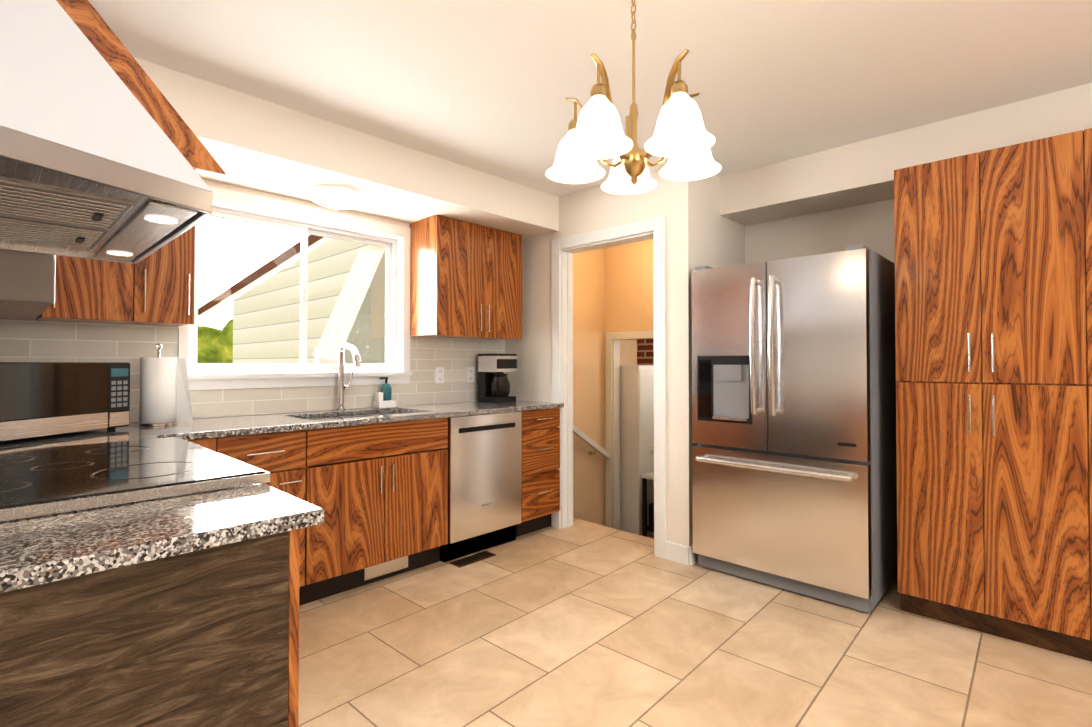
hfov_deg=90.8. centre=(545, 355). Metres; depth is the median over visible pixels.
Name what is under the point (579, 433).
rail
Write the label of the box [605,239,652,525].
wall
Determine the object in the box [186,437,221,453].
base cabinet
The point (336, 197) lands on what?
dome ceiling light
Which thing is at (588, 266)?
wall
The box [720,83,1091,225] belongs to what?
soffit
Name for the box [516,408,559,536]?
base cabinet
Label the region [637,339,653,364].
brick column
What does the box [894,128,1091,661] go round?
pantry
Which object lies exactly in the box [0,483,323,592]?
countertop
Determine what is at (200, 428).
countertop
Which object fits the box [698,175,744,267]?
wall
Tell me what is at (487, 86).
ceiling
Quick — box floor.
[299,518,1091,726]
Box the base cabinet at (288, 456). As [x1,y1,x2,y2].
[222,429,313,605]
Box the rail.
[573,425,609,457]
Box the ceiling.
[88,0,1091,196]
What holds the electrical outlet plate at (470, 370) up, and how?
attached to the backsplash
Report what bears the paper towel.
on the countertop at (200, 428)
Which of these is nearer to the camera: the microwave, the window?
the microwave
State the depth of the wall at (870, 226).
3.44 m
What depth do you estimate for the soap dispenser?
3.50 m
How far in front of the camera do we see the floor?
2.21 m
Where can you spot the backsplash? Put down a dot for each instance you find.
(45, 341)
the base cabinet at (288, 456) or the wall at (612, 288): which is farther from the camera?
the wall at (612, 288)
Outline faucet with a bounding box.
[335,342,360,410]
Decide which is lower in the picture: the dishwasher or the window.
the dishwasher
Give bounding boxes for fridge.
[691,244,897,612]
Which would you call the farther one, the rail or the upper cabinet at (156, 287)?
the rail
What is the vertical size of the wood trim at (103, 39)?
0.779 m
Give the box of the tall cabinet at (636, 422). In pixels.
[620,365,653,538]
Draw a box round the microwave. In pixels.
[0,362,129,443]
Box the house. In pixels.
[198,235,385,367]
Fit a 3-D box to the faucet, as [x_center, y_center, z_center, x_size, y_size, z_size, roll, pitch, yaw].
[-1.165,0.123,3.241,0.263,0.415,0.108,-1,-1,44]
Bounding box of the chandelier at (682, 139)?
[546,0,721,194]
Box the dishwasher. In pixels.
[440,411,521,562]
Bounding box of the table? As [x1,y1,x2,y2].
[642,472,653,536]
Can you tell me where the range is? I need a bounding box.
[0,437,270,522]
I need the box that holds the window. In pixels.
[178,186,411,389]
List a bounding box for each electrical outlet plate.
[435,367,443,382]
[467,367,474,381]
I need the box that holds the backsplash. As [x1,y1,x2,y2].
[0,319,504,421]
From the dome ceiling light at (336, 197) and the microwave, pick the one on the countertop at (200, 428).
the microwave
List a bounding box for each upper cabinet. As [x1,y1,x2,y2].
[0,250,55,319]
[36,168,195,326]
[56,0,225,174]
[410,215,521,339]
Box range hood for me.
[0,0,212,263]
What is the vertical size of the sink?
0.200 m
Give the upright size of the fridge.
1.763 m
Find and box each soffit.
[134,57,558,238]
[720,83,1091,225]
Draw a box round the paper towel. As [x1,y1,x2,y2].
[138,344,192,426]
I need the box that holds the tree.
[197,319,232,362]
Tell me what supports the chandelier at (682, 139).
hanging from the ceiling
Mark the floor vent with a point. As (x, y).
(471, 559)
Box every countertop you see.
[0,400,563,450]
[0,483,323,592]
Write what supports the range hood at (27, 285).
attached to the wall
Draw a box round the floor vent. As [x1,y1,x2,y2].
[449,551,495,567]
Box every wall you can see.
[33,179,604,525]
[505,166,697,564]
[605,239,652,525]
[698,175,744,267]
[745,199,894,263]
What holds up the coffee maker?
on the countertop at (200, 428)
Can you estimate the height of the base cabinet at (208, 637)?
0.880 m
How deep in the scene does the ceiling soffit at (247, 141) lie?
2.84 m
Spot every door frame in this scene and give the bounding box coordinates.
[552,216,666,558]
[606,330,652,529]
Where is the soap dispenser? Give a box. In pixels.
[372,377,395,407]
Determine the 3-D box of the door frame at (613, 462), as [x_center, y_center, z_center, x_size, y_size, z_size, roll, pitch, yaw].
[0.864,0.819,5.078,0.660,2.100,0.118,-1,-1,44]
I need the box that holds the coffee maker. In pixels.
[478,354,516,402]
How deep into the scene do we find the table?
5.16 m
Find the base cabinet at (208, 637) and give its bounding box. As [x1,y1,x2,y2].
[0,529,299,726]
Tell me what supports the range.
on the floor
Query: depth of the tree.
8.81 m
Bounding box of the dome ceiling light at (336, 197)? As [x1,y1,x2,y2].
[307,185,363,209]
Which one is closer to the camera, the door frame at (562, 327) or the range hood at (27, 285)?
the range hood at (27, 285)
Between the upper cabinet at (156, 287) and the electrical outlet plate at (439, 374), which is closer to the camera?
the upper cabinet at (156, 287)
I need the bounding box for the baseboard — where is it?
[666,541,697,565]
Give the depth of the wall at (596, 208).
3.33 m
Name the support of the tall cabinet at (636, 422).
on the floor
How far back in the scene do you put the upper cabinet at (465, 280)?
3.69 m

